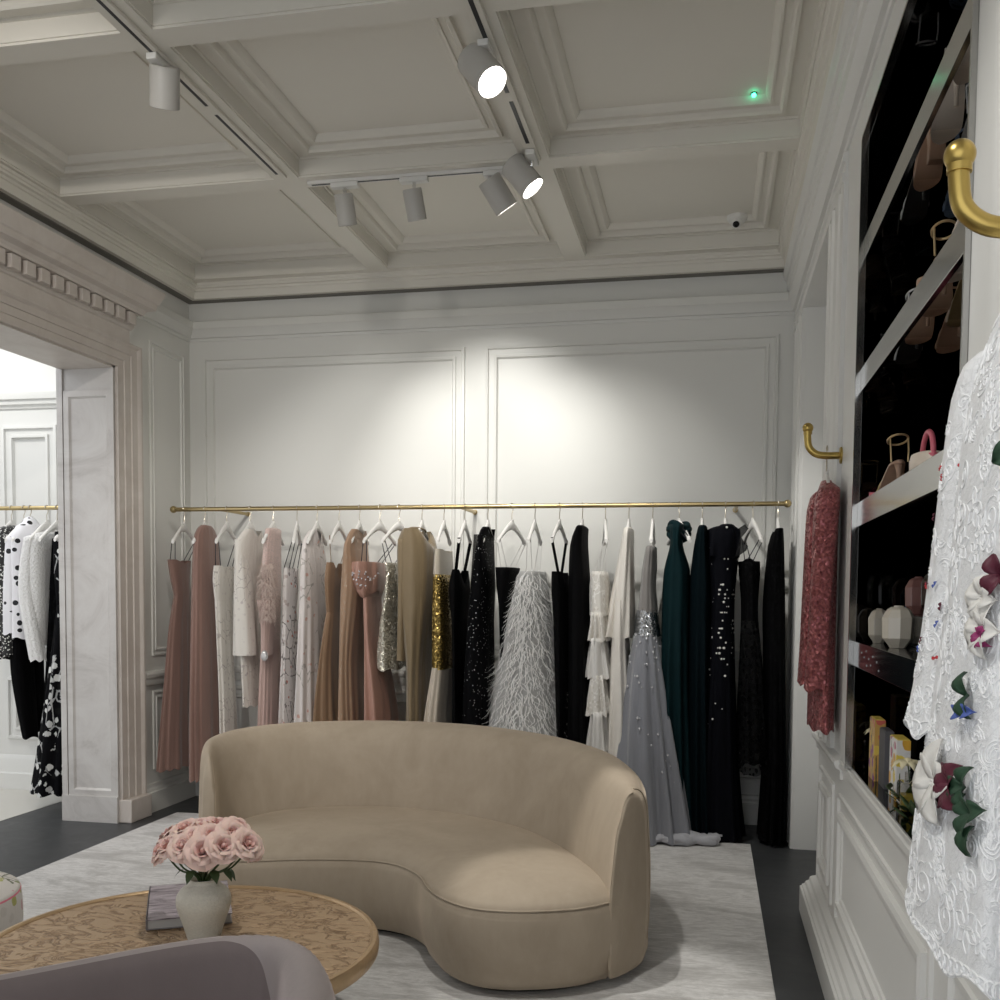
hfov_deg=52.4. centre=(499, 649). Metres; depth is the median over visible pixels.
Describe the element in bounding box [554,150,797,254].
trim
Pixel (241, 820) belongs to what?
rose
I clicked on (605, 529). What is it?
hanger
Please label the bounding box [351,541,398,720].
gown
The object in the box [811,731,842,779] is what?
trim
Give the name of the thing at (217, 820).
rose
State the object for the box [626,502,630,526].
hanger
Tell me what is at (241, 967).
velvet armchair
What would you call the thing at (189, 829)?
rose
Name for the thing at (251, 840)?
rose
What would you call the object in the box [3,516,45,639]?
blouse
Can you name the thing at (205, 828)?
rose
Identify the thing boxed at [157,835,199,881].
rose
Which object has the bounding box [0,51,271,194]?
trim
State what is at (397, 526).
hanger
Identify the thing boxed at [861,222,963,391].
display shelf
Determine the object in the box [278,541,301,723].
gown
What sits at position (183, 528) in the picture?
hanger
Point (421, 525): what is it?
hanger
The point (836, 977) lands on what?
baseboard
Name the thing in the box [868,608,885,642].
bottle
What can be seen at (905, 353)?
sandal
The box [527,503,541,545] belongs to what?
hanger
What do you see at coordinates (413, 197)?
track spotlight
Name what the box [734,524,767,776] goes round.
dress
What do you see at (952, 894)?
dress
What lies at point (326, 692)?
gown
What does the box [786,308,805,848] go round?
trim
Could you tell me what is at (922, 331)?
pump
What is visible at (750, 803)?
baseboard
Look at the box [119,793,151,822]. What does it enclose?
trim
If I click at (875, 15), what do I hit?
trim
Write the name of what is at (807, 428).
wall hook
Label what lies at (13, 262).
trim
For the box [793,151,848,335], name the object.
trim
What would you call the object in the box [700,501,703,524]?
hanger
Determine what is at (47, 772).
gown
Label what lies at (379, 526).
hanger
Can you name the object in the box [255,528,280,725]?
gown
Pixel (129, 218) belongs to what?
trim
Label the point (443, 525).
hanger
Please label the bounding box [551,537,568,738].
gown
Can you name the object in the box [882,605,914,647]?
handbag
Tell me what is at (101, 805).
trim
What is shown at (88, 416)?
trim
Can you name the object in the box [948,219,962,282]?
sandal
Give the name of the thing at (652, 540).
hanger
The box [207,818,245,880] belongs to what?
rose
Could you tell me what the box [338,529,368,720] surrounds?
gown
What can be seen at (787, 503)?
rail
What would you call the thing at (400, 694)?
trim
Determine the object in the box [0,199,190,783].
wall
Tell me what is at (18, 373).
wall
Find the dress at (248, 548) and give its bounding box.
[233,529,262,707]
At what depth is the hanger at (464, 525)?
6.54 m
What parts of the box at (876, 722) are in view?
lid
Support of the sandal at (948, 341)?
on the display shelf at (949, 259)
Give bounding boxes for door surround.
[0,287,146,799]
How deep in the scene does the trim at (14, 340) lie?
6.01 m
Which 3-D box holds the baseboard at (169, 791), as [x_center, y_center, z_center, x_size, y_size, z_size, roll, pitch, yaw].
[-2.321,0.994,7.182,0.045,0.190,0.690,1,3,12]
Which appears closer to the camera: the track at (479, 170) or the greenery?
the greenery
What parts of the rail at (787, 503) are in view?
arm, arm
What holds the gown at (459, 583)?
hanging from the hanger at (464, 525)
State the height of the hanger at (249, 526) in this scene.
0.266 m
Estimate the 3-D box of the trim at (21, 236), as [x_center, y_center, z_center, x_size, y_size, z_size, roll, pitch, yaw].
[-2.680,-2.033,4.710,0.220,0.380,3.943,1,3,12]
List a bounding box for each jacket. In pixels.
[0,525,14,659]
[18,531,54,661]
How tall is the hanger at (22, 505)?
0.266 m
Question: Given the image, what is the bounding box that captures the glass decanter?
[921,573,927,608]
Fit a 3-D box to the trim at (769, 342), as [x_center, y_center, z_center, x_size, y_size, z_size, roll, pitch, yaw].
[0.838,-0.988,6.768,1.935,2.125,0.020,1,3,12]
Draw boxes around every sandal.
[877,433,909,490]
[894,288,922,363]
[900,159,929,225]
[923,219,955,316]
[935,287,960,353]
[942,128,963,217]
[945,280,961,327]
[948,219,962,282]
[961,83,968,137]
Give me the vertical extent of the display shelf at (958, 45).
0.075 m
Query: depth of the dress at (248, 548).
6.75 m
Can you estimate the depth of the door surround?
6.57 m
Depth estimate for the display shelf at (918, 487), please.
2.81 m
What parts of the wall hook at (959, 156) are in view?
arm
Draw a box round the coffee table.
[0,885,378,994]
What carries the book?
on the coffee table
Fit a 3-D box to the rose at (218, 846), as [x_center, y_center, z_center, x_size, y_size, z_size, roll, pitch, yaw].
[-0.892,0.685,3.140,0.181,0.265,0.103,2,4,31]
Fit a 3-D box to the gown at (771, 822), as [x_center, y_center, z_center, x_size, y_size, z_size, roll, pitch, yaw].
[1.678,0.214,6.208,0.176,1.887,0.481,1,3,15]
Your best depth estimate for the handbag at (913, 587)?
3.46 m
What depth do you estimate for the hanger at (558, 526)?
6.42 m
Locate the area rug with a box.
[16,812,775,999]
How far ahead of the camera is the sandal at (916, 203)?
3.33 m
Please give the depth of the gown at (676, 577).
6.14 m
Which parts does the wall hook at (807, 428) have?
arm, wall plate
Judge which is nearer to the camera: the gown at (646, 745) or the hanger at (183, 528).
the gown at (646, 745)
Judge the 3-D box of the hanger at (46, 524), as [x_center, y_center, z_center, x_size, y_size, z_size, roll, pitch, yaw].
[-3.156,-0.879,7.076,0.029,0.266,0.384,1,3,12]
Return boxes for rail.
[0,506,57,509]
[170,500,791,516]
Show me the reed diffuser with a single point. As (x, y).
(908, 762)
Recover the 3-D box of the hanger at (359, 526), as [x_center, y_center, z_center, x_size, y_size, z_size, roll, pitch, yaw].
[-0.927,-0.827,6.701,0.029,0.266,0.323,1,3,12]
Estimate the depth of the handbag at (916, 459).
2.77 m
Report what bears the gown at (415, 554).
hanging from the hanger at (421, 525)
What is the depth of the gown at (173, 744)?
6.91 m
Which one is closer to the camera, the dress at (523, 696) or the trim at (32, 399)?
the dress at (523, 696)
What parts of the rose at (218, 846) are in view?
stem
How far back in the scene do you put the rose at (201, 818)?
3.21 m
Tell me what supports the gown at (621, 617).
hanging from the hanger at (628, 519)
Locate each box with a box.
[868,716,885,781]
[878,727,893,789]
[888,734,910,800]
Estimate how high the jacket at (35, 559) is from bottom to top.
0.903 m
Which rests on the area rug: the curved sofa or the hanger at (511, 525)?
the curved sofa
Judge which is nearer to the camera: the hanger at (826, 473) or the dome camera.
the hanger at (826, 473)
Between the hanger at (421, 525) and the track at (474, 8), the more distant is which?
the hanger at (421, 525)
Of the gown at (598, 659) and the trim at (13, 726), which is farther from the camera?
the trim at (13, 726)
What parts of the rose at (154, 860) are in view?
stem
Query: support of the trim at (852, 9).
attached to the wall at (892, 961)
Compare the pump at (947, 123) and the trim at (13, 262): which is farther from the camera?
the trim at (13, 262)
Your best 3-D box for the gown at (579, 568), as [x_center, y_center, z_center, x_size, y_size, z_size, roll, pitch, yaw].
[0.513,0.158,6.456,0.154,1.880,0.427,1,3,12]
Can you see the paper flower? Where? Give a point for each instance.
(908, 762)
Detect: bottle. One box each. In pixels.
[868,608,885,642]
[896,779,911,813]
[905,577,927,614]
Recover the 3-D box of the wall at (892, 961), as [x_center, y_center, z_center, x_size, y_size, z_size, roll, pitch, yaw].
[1.235,-0.561,2.195,0.484,3.900,8.850,1,3,12]
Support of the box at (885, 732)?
in the wall niche
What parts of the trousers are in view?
leg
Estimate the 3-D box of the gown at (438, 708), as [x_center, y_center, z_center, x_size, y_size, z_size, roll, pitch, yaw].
[-0.405,0.139,6.654,0.218,1.581,0.464,1,3,15]
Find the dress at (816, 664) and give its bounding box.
[797,480,839,734]
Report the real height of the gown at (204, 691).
1.731 m
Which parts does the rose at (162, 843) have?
stem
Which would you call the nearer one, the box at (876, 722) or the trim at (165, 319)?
the box at (876, 722)
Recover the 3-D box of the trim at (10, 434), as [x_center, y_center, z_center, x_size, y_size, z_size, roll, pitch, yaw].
[-3.488,-0.828,7.553,0.460,1.670,0.026,1,3,12]
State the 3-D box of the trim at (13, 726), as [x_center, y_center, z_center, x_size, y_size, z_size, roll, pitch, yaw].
[-3.499,0.440,7.623,0.460,0.470,0.026,1,3,12]
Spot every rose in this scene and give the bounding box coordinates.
[151,836,198,881]
[156,824,191,869]
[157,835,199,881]
[166,833,201,883]
[168,818,200,874]
[179,825,201,876]
[183,833,216,881]
[189,817,214,825]
[193,823,216,878]
[202,816,222,875]
[203,829,237,883]
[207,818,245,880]
[208,828,260,880]
[210,834,264,880]
[223,816,250,828]
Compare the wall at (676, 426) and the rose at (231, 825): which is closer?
the rose at (231, 825)
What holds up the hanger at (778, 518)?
hanging from the rail at (787, 503)
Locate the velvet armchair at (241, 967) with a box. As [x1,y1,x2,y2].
[0,935,335,999]
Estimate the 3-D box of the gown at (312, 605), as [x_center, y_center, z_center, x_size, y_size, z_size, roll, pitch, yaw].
[-1.277,0.077,6.822,0.223,1.756,0.456,1,3,5]
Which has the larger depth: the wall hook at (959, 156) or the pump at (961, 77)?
the pump at (961, 77)
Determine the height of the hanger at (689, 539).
0.266 m
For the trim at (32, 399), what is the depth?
7.47 m
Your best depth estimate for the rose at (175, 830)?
3.20 m
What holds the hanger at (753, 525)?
hanging from the rail at (787, 503)
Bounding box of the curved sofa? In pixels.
[199,720,650,991]
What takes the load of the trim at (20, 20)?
attached to the ceiling
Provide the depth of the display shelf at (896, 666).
3.00 m
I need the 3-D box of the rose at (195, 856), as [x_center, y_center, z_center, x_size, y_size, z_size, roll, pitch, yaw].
[-0.903,0.690,3.144,0.114,0.253,0.152,1,3,12]
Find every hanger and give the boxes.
[5,505,16,525]
[5,505,25,541]
[29,505,56,541]
[38,505,57,541]
[171,506,193,543]
[192,506,206,543]
[215,506,235,543]
[244,506,257,535]
[261,505,283,545]
[292,505,301,545]
[306,505,326,545]
[329,505,346,543]
[351,504,368,545]
[362,504,395,545]
[381,504,404,542]
[418,504,428,540]
[436,504,451,545]
[457,504,471,545]
[483,503,494,543]
[496,503,525,545]
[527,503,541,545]
[550,502,567,544]
[580,502,583,525]
[602,502,608,545]
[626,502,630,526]
[649,502,655,545]
[667,501,691,545]
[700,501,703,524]
[724,501,726,523]
[743,500,763,542]
[775,500,779,528]
[823,445,829,482]
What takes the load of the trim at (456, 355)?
attached to the wall at (676, 426)
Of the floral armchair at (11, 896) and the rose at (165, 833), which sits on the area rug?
the floral armchair at (11, 896)
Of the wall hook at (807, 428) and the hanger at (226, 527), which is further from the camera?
the hanger at (226, 527)
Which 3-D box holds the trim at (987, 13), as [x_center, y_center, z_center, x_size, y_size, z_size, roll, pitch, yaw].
[1.122,-0.714,2.864,0.012,2.370,1.970,1,3,12]
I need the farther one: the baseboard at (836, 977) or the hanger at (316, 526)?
the hanger at (316, 526)
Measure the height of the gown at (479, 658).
1.841 m
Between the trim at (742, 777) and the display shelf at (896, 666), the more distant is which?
the trim at (742, 777)
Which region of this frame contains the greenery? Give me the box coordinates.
[885,783,915,817]
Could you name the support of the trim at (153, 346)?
attached to the wall at (166, 369)
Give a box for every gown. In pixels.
[30,531,61,797]
[43,538,55,704]
[156,538,192,772]
[189,525,219,782]
[213,542,236,733]
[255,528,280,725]
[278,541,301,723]
[294,529,325,721]
[313,535,342,721]
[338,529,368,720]
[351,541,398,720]
[397,527,436,721]
[424,549,453,722]
[448,537,471,723]
[462,527,494,725]
[495,537,525,659]
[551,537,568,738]
[567,525,589,744]
[585,540,611,751]
[605,527,635,756]
[617,545,721,845]
[661,520,691,829]
[689,525,710,833]
[702,524,745,842]
[757,528,785,846]
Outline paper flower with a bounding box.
[889,758,917,770]
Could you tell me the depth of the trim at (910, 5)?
3.56 m
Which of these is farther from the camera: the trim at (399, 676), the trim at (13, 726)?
the trim at (13, 726)
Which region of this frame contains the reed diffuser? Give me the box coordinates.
[889,758,917,813]
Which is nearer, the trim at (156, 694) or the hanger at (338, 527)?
the hanger at (338, 527)
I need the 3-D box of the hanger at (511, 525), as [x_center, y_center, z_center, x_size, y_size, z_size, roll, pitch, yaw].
[0.076,-0.808,6.495,0.029,0.266,0.384,2,4,28]
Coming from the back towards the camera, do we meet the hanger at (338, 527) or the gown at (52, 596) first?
the gown at (52, 596)
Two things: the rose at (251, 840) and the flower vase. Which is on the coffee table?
the flower vase
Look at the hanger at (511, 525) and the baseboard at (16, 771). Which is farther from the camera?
the baseboard at (16, 771)
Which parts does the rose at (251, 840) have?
stem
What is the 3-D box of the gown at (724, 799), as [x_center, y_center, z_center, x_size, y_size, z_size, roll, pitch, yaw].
[1.369,0.192,6.278,0.320,1.919,0.468,2,3,25]
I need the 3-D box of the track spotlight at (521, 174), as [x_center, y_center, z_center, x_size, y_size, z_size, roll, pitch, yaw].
[0.108,-2.353,5.027,0.205,0.210,0.173,1,3,12]
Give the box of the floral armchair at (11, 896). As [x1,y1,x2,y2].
[0,871,22,931]
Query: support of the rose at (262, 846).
in the flower vase
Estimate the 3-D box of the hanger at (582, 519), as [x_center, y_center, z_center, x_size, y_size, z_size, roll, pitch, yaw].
[0.519,-0.799,6.404,0.029,0.266,0.323,1,3,12]
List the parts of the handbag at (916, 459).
handle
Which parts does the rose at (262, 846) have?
stem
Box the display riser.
[907,615,922,647]
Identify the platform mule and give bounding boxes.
[913,127,945,191]
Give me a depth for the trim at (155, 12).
3.88 m
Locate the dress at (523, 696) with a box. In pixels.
[483,541,566,736]
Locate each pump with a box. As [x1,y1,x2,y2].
[905,277,934,344]
[930,46,964,144]
[953,44,969,84]
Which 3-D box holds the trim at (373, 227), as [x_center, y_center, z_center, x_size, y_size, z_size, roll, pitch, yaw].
[-0.311,-2.588,6.017,1.195,0.128,1.375,1,3,12]
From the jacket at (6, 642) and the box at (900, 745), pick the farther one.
the jacket at (6, 642)
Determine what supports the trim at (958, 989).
attached to the wall at (892, 961)
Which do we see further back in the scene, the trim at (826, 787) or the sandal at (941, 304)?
the trim at (826, 787)
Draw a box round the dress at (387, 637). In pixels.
[377,541,405,670]
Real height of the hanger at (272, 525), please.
0.266 m
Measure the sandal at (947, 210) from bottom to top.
0.197 m
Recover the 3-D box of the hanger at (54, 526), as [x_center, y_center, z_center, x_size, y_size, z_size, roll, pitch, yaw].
[-3.078,-0.877,7.060,0.029,0.266,0.384,1,3,12]
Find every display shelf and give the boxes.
[853,641,917,692]
[857,450,943,526]
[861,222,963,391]
[864,0,971,258]
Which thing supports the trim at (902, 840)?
attached to the wall at (892, 961)
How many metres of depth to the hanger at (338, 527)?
6.70 m
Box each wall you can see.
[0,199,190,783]
[0,349,56,754]
[189,272,794,794]
[793,0,989,999]
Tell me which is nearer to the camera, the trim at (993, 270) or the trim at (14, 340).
the trim at (993, 270)
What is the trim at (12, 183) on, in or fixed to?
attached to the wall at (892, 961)
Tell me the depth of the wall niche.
3.56 m
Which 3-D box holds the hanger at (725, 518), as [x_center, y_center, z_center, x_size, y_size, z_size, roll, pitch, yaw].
[1.381,-0.782,6.227,0.029,0.266,0.323,1,3,12]
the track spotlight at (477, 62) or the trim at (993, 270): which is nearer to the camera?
the trim at (993, 270)
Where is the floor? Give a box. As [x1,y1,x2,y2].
[0,789,824,999]
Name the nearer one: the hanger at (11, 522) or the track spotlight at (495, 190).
the track spotlight at (495, 190)
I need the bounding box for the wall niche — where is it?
[852,0,968,840]
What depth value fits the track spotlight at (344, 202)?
5.34 m
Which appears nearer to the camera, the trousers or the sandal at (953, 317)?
the sandal at (953, 317)
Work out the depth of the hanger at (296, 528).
6.76 m
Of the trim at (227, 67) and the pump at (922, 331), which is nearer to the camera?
the pump at (922, 331)
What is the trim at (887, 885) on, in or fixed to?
attached to the wall at (892, 961)
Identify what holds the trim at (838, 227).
attached to the wall at (892, 961)
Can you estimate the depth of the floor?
5.78 m
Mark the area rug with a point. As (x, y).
(707, 938)
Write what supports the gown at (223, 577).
hanging from the hanger at (226, 527)
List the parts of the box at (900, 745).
lid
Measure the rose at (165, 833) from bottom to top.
0.252 m
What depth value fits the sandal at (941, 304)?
2.80 m
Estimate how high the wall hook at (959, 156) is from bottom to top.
0.170 m
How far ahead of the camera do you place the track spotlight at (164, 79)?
4.14 m
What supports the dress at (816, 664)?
hanging from the hanger at (826, 473)
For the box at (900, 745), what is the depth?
3.06 m
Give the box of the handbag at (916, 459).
[909,429,939,470]
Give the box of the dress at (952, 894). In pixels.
[903,313,999,999]
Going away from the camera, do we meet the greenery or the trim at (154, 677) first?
the greenery
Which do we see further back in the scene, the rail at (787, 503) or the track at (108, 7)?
the rail at (787, 503)
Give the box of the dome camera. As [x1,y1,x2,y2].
[727,212,747,227]
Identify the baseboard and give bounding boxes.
[0,754,35,789]
[147,771,195,812]
[196,782,758,824]
[799,875,862,999]
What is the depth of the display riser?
3.19 m
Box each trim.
[0,0,117,43]
[0,0,844,300]
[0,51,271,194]
[0,191,783,303]
[0,202,165,347]
[0,247,135,325]
[0,322,114,369]
[0,391,55,409]
[1,425,57,650]
[6,677,38,739]
[56,367,119,823]
[63,368,119,799]
[77,189,365,277]
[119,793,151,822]
[126,0,382,26]
[137,305,192,341]
[146,669,164,685]
[148,340,185,655]
[152,689,162,768]
[172,16,517,175]
[189,292,794,342]
[203,347,465,647]
[234,666,785,692]
[235,685,405,702]
[310,185,562,266]
[484,334,779,663]
[497,0,827,155]
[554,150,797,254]
[736,699,760,781]
[783,0,864,291]
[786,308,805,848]
[789,0,894,311]
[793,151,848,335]
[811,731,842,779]
[816,180,848,747]
[816,765,834,904]
[834,793,933,999]
[839,760,911,857]
[841,0,996,762]
[845,0,979,768]
[947,977,977,999]
[985,0,999,344]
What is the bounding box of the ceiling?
[0,0,800,282]
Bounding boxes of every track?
[91,0,286,178]
[307,166,502,186]
[462,0,540,160]
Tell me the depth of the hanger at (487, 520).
6.51 m
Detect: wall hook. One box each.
[802,423,842,463]
[943,138,999,238]
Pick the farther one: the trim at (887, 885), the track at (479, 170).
the track at (479, 170)
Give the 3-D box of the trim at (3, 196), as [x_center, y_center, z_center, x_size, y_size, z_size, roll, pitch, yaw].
[-1.063,-2.228,2.580,4.236,0.005,8.850,1,3,12]
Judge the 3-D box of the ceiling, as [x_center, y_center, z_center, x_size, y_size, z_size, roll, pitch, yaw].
[-1.062,-2.450,2.568,4.236,0.237,8.850,1,3,12]
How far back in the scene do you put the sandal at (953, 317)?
2.92 m
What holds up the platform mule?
on the display shelf at (958, 45)
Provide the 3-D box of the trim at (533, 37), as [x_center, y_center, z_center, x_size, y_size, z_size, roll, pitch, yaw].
[0.708,-2.486,4.312,1.210,0.128,1.300,1,3,12]
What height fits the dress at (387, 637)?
0.854 m
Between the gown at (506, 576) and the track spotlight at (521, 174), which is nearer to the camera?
the track spotlight at (521, 174)
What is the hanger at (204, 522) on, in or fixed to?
hanging from the rail at (787, 503)
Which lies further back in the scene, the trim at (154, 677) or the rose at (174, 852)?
the trim at (154, 677)
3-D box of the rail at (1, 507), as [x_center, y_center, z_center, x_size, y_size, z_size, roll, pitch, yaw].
[-3.939,-1.015,7.428,2.508,0.048,0.434,1,3,12]
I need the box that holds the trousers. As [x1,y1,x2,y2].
[10,637,44,739]
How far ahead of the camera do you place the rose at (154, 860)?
3.19 m
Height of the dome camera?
0.079 m
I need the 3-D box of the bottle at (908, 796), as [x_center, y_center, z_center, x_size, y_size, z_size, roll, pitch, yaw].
[1.176,0.420,2.909,0.067,0.089,0.067,1,3,12]
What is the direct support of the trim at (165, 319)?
attached to the wall at (166, 369)
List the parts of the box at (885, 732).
lid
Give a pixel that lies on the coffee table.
(345, 940)
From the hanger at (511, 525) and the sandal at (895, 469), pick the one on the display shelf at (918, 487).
the sandal at (895, 469)
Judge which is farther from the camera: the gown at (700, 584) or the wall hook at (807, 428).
the gown at (700, 584)
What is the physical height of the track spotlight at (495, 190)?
0.219 m
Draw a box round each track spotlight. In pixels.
[146,52,179,110]
[330,181,359,226]
[399,175,428,221]
[458,38,506,98]
[479,169,516,215]
[502,149,542,198]
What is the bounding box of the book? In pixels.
[146,880,231,930]
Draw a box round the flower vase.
[176,876,230,939]
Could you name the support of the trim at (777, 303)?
attached to the wall at (676, 426)

